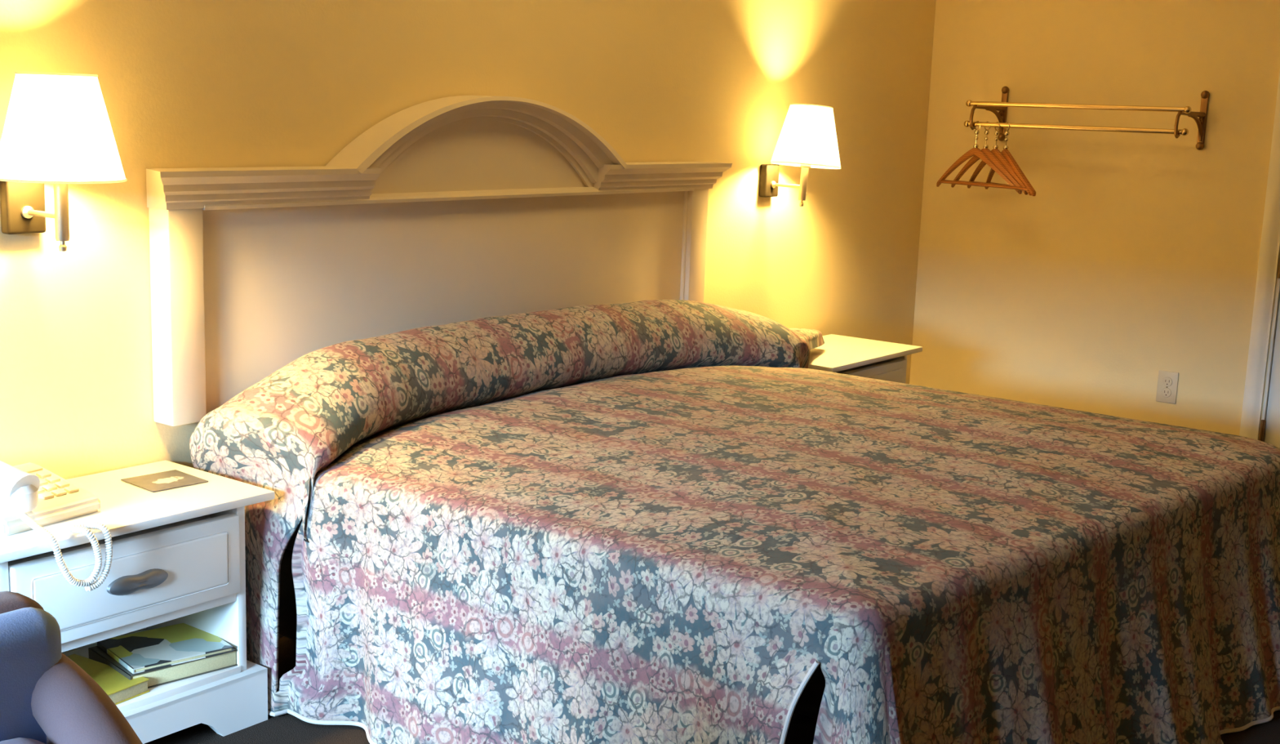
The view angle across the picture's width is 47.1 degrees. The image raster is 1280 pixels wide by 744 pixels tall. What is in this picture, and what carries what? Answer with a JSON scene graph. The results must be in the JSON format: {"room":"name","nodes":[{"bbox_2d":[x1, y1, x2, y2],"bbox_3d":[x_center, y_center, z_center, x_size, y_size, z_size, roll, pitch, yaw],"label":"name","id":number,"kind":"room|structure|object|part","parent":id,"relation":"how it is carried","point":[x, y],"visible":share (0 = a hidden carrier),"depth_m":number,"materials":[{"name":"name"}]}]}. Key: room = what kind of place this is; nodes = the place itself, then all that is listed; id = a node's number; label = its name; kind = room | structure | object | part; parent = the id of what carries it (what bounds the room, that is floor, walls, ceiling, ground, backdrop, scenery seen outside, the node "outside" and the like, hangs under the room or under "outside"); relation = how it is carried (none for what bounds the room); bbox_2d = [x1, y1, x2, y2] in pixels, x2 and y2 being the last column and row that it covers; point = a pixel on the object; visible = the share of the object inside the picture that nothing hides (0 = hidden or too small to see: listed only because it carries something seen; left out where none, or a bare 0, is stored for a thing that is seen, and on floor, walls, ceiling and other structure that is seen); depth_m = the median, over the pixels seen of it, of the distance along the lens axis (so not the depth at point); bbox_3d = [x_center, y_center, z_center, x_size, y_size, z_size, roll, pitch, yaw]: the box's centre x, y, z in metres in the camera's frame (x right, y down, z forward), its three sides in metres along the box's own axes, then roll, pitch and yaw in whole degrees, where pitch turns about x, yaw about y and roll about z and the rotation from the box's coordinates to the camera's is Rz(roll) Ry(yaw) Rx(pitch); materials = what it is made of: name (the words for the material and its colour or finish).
{"room":"hotel room","nodes":[
{"label":"hotel room","id":0,"kind":"room"},
{"bbox_2d":[0,0,936,479],"bbox_3d":[-0.836,-0.585,3.346,0.120,2.440,6.553,10,13,36],"label":"wall","id":1,"kind":"structure","parent":0,"point":[183,83],"depth_m":3.63,"materials":[{"name":"paint"}]},
{"bbox_2d":[0,71,127,251],"bbox_3d":[-1.088,-0.389,2.728,0.266,0.327,0.234,10,13,36],"label":"wall lamp","id":2,"kind":"object","parent":1,"relation":"attached to","point":[57,131],"visible":1,"depth_m":2.64,"materials":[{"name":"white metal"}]},
{"bbox_3d":[-1.184,-0.320,2.815,0.029,0.108,0.080,10,13,36],"label":"plate","id":3,"kind":"part","parent":2,"relation":"part of","materials":[{"name":"brown metal"}]},
{"bbox_3d":[-1.128,-0.298,2.773,0.116,0.024,0.024,10,13,36],"label":"arm","id":4,"kind":"part","parent":2,"relation":"part of","materials":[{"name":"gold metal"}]},
{"bbox_3d":[-1.077,-0.317,2.731,0.036,0.145,0.036,10,13,36],"label":"stem","id":5,"kind":"part","parent":2,"relation":"part of","materials":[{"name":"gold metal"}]},
{"bbox_2d":[58,240,66,251],"bbox_3d":[-1.080,-0.236,2.746,0.014,0.021,0.014,10,13,36],"label":"switch","id":6,"kind":"object","parent":2,"relation":"attached to","point":[63,247],"depth_m":2.74,"materials":[{"name":"gold metal"}]},
{"bbox_3d":[-1.073,-0.452,2.707,0.230,0.190,0.230,10,13,36],"label":"lamp shade","id":7,"kind":"part","parent":2,"relation":"part of","materials":[{"name":"white fabric"}]},
{"bbox_2d":[146,95,732,426],"bbox_3d":[-0.387,-0.352,3.796,0.116,0.711,2.044,10,13,36],"label":"headboard","id":8,"kind":"object","parent":1,"relation":"attached to","point":[458,208],"visible":0.98,"depth_m":3.57,"materials":[{"name":"paint"}]},
{"bbox_3d":[-0.977,-0.122,3.101,0.070,0.463,0.086,10,13,36],"label":"post","id":9,"kind":"part","parent":8,"relation":"part of","materials":[{"name":"paint"}]},
{"bbox_3d":[-0.823,-0.403,3.201,0.110,0.080,0.592,10,13,36],"label":"cornice","id":10,"kind":"part","parent":8,"relation":"part of","materials":[{"name":"paint"}]},
{"bbox_3d":[-0.420,-0.239,3.833,0.042,0.452,1.772,10,13,36],"label":"panel","id":11,"kind":"part","parent":8,"relation":"part of","materials":[{"name":"paint"}]},
{"bbox_3d":[-0.400,-0.459,3.784,0.072,0.020,1.768,10,13,36],"label":"rail","id":12,"kind":"part","parent":8,"relation":"part of","materials":[{"name":"paint"}]},
{"bbox_3d":[-0.380,-0.583,3.749,0.112,0.241,1.000,10,13,36],"label":"arch moulding","id":13,"kind":"part","parent":8,"relation":"part of","materials":[{"name":"paint"}]},
{"bbox_3d":[-0.410,-0.554,3.777,0.040,0.198,0.860,10,13,36],"label":"arch panel","id":14,"kind":"part","parent":8,"relation":"part of","materials":[{"name":"paint"}]},
{"bbox_3d":[0.058,-0.577,4.336,0.110,0.080,0.602,10,13,36],"label":"cornice","id":15,"kind":"part","parent":8,"relation":"part of","materials":[{"name":"paint"}]},
{"bbox_3d":[0.152,-0.344,4.555,0.070,0.463,0.086,10,13,36],"label":"post","id":16,"kind":"part","parent":8,"relation":"part of","materials":[{"name":"paint"}]},
{"bbox_2d":[759,103,841,206],"bbox_3d":[0.532,-0.711,4.815,0.266,0.332,0.234,10,13,36],"label":"wall lamp","id":17,"kind":"object","parent":1,"relation":"attached to","point":[807,139],"visible":1,"depth_m":4.73,"materials":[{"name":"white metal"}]},
{"bbox_3d":[0.431,-0.639,4.897,0.029,0.108,0.080,10,13,36],"label":"plate","id":18,"kind":"part","parent":17,"relation":"part of","materials":[{"name":"brown metal"}]},
{"bbox_3d":[0.488,-0.617,4.856,0.116,0.024,0.024,10,13,36],"label":"arm","id":19,"kind":"part","parent":17,"relation":"part of","materials":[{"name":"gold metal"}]},
{"bbox_2d":[800,200,804,206],"bbox_3d":[0.532,-0.555,4.825,0.014,0.021,0.014,10,13,36],"label":"switch","id":20,"kind":"object","parent":17,"relation":"attached to","point":[802,203],"depth_m":4.82,"materials":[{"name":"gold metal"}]},
{"bbox_3d":[0.541,-0.636,4.818,0.036,0.146,0.042,10,13,36],"label":"stem","id":21,"kind":"part","parent":17,"relation":"part of","materials":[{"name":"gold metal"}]},
{"bbox_3d":[0.546,-0.769,4.795,0.230,0.205,0.229,10,13,36],"label":"lamp shade","id":22,"kind":"part","parent":17,"relation":"part of","materials":[{"name":"white fabric"}]},
{"bbox_2d":[144,635,1279,743],"bbox_3d":[0.990,0.985,2.170,4.840,0.100,6.553,10,13,36],"label":"floor","id":23,"kind":"structure","parent":0,"point":[285,728],"depth_m":2.98,"materials":[{"name":"carpet"}]},
{"bbox_2d":[0,591,142,743],"bbox_3d":[-0.648,0.661,1.343,0.605,0.716,0.566,10,13,36],"label":"armchair","id":24,"kind":"object","parent":23,"relation":"on","point":[46,697],"visible":1,"depth_m":1.56,"materials":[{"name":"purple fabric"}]},
{"bbox_2d":[0,737,44,743],"bbox_3d":[-0.760,0.514,1.393,0.110,0.220,0.467,10,13,36],"label":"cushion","id":25,"kind":"object","parent":24,"relation":"on","point":[2,740],"depth_m":1.53,"materials":[{"name":"fabric"}]},
{"bbox_3d":[-0.809,0.438,1.432,0.065,0.312,0.527,10,13,36],"label":"backrest","id":26,"kind":"part","parent":24,"relation":"part of","materials":[{"name":"blue fabric"}]},
{"bbox_3d":[-0.498,0.605,1.531,0.485,0.490,0.034,10,13,36],"label":"panel","id":27,"kind":"part","parent":24,"relation":"part of","materials":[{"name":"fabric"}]},
{"bbox_3d":[-0.489,0.475,1.497,0.525,0.298,0.076,10,13,39],"label":"arm","id":28,"kind":"part","parent":24,"relation":"part of","materials":[{"name":"fabric"}]},
{"bbox_2d":[0,459,275,743],"bbox_3d":[-1.074,0.490,2.856,0.369,0.485,0.620,10,13,36],"label":"nightstand","id":29,"kind":"object","parent":23,"relation":"on","point":[178,555],"visible":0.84,"depth_m":2.82,"materials":[{"name":"laminate"}]},
{"bbox_2d":[0,460,112,591],"bbox_3d":[-1.103,0.257,2.690,0.361,0.218,0.210,8,12,29],"label":"telephone","id":30,"kind":"object","parent":29,"relation":"on","point":[33,496],"visible":1,"depth_m":2.61,"materials":[{"name":"plastic"}]},
{"bbox_3d":[-1.175,0.188,2.776,0.026,0.010,0.086,8,12,29],"label":"name plate","id":31,"kind":"part","parent":30,"relation":"part of","materials":[{"name":"white plastic"}]},
{"bbox_3d":[-1.022,0.317,2.607,0.126,0.135,0.114,8,12,29],"label":"cord","id":32,"kind":"part","parent":30,"relation":"part of","materials":[{"name":"white plastic"}]},
{"bbox_2d":[66,653,149,704],"bbox_3d":[-1.090,0.603,2.804,0.220,0.026,0.191,8,12,31],"label":"book","id":33,"kind":"object","parent":29,"relation":"on","point":[118,687],"visible":0.26,"depth_m":2.82,"materials":[{"name":"yellow paper"}]},
{"bbox_3d":[-1.062,0.370,2.828,0.316,0.161,0.474,10,13,36],"label":"drawer","id":34,"kind":"part","parent":29,"relation":"part of","materials":[{"name":"white paint"}]},
{"bbox_3d":[-0.930,0.392,2.729,0.018,0.035,0.128,10,13,36],"label":"handle","id":35,"kind":"part","parent":29,"relation":"part of","materials":[{"name":"grey metal"}]},
{"bbox_2d":[63,628,240,712],"bbox_3d":[-1.083,0.612,2.882,0.320,0.018,0.484,10,13,36],"label":"shelf","id":36,"kind":"object","parent":29,"relation":"attached to","point":[160,694],"depth_m":2.88,"materials":[{"name":"white paint"}]},
{"bbox_2d":[88,645,237,688],"bbox_3d":[-0.963,0.575,2.963,0.226,0.034,0.190,-8,14,-43],"label":"directory","id":37,"kind":"object","parent":29,"relation":"on","point":[173,673],"visible":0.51,"depth_m":2.90,"materials":[{"name":"paper"}]},
{"bbox_2d":[97,622,233,673],"bbox_3d":[-0.958,0.553,2.958,0.206,0.010,0.185,-7,13,-40],"label":"magazine","id":38,"kind":"object","parent":37,"relation":"on","point":[174,644],"visible":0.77,"depth_m":2.94,"materials":[{"name":"paper"}]},
{"bbox_2d":[120,469,208,492],"bbox_3d":[-0.968,0.221,2.987,0.124,0.002,0.124,11,14,40],"label":"card","id":39,"kind":"object","parent":29,"relation":"on","point":[170,479],"visible":1,"depth_m":2.98,"materials":[{"name":"brown paper"}]},
{"bbox_2d":[279,519,825,743],"bbox_3d":[0.220,0.426,3.438,1.520,0.495,1.600,10,13,36],"label":"bed","id":40,"kind":"object","parent":23,"relation":"on","point":[802,724],"visible":0.02,"depth_m":2.43,"materials":[{"name":"brown wood"}]},
{"bbox_2d":[189,299,1279,743],"bbox_3d":[0.519,0.295,3.520,1.939,0.733,2.459,10,13,36],"label":"bedspread","id":41,"kind":"object","parent":40,"relation":"on","point":[650,521],"visible":0.95,"depth_m":2.84,"materials":[{"name":"multicoloured fabric"}]},
{"bbox_2d":[808,333,922,383],"bbox_3d":[0.641,0.163,5.003,0.369,0.485,0.620,10,13,36],"label":"nightstand","id":42,"kind":"object","parent":23,"relation":"on","point":[843,354],"visible":0.2,"depth_m":4.94,"materials":[{"name":"white paint"}]},
{"bbox_3d":[0.653,0.043,4.975,0.316,0.161,0.474,10,13,36],"label":"drawer","id":43,"kind":"part","parent":42,"relation":"part of","materials":[{"name":"white paint"}]},
{"bbox_2d":[909,0,1279,439],"bbox_3d":[2.992,-0.650,4.467,4.600,2.440,0.120,10,13,36],"label":"wall","id":44,"kind":"structure","parent":0,"point":[1133,256],"depth_m":5.40,"materials":[{"name":"paint"}]},
{"bbox_2d":[964,86,1209,150],"bbox_3d":[1.594,-0.915,5.252,0.815,0.206,0.300,10,13,36],"label":"rail","id":45,"kind":"object","parent":44,"relation":"attached to","point":[1002,107],"visible":1,"depth_m":5.14,"materials":[{"name":"gold metal"}]},
{"bbox_2d":[936,120,1022,194],"bbox_3d":[1.242,-0.795,5.399,0.045,0.253,0.410,-5,12,-34],"label":"hanger","id":46,"kind":"object","parent":45,"relation":"hanging from","point":[975,151],"visible":1,"depth_m":5.38,"materials":[{"name":"brown wood"}]},
{"bbox_2d":[951,121,1027,195],"bbox_3d":[1.274,-0.790,5.375,0.045,0.253,0.410,-3,12,-27],"label":"hanger","id":47,"kind":"object","parent":45,"relation":"hanging from","point":[990,154],"visible":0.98,"depth_m":5.34,"materials":[{"name":"wood"}]},
{"bbox_2d":[967,121,1031,195],"bbox_3d":[1.305,-0.784,5.350,0.045,0.253,0.410,-2,11,-20],"label":"hanger","id":48,"kind":"object","parent":45,"relation":"hanging from","point":[1000,156],"visible":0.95,"depth_m":5.32,"materials":[{"name":"wood"}]},
{"bbox_2d":[984,122,1035,195],"bbox_3d":[1.337,-0.778,5.325,0.045,0.253,0.410,0,10,-11],"label":"hanger","id":49,"kind":"object","parent":45,"relation":"hanging from","point":[1005,152],"visible":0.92,"depth_m":5.26,"materials":[{"name":"wood"}]},
{"bbox_2d":[1155,369,1178,404],"bbox_3d":[1.915,0.055,5.328,0.072,0.116,0.008,10,13,36],"label":"wall outlet","id":50,"kind":"object","parent":44,"relation":"attached to","point":[1167,381],"visible":1,"depth_m":5.33,"materials":[{"name":"beige plastic"}]},
{"bbox_2d":[1161,387,1171,396],"bbox_3d":[1.913,0.075,5.330,0.035,0.035,0.003,10,13,36],"label":"socket","id":51,"kind":"object","parent":50,"relation":"attached to","point":[1166,392],"depth_m":5.33,"materials":[{"name":"beige plastic"}]},
{"bbox_2d":[1162,377,1172,386],"bbox_3d":[1.914,0.035,5.323,0.035,0.035,0.003,10,13,36],"label":"socket","id":52,"kind":"object","parent":50,"relation":"attached to","point":[1166,381],"depth_m":5.32,"materials":[{"name":"beige plastic"}]},
{"bbox_2d":[1239,71,1279,439],"bbox_3d":[2.571,-0.550,4.798,0.967,2.096,0.138,10,13,36],"label":"door frame","id":53,"kind":"structure","parent":44,"relation":"attached to","point":[1269,249],"depth_m":5.08,"materials":[{"name":"paint"}]},
{"bbox_2d":[1258,258,1279,448],"bbox_3d":[2.525,-0.511,4.756,0.823,2.016,0.132,10,13,36],"label":"door","id":54,"kind":"structure","parent":44,"relation":"in","point":[1269,433],"depth_m":5.12,"materials":[{"name":"paint"}]}
]}

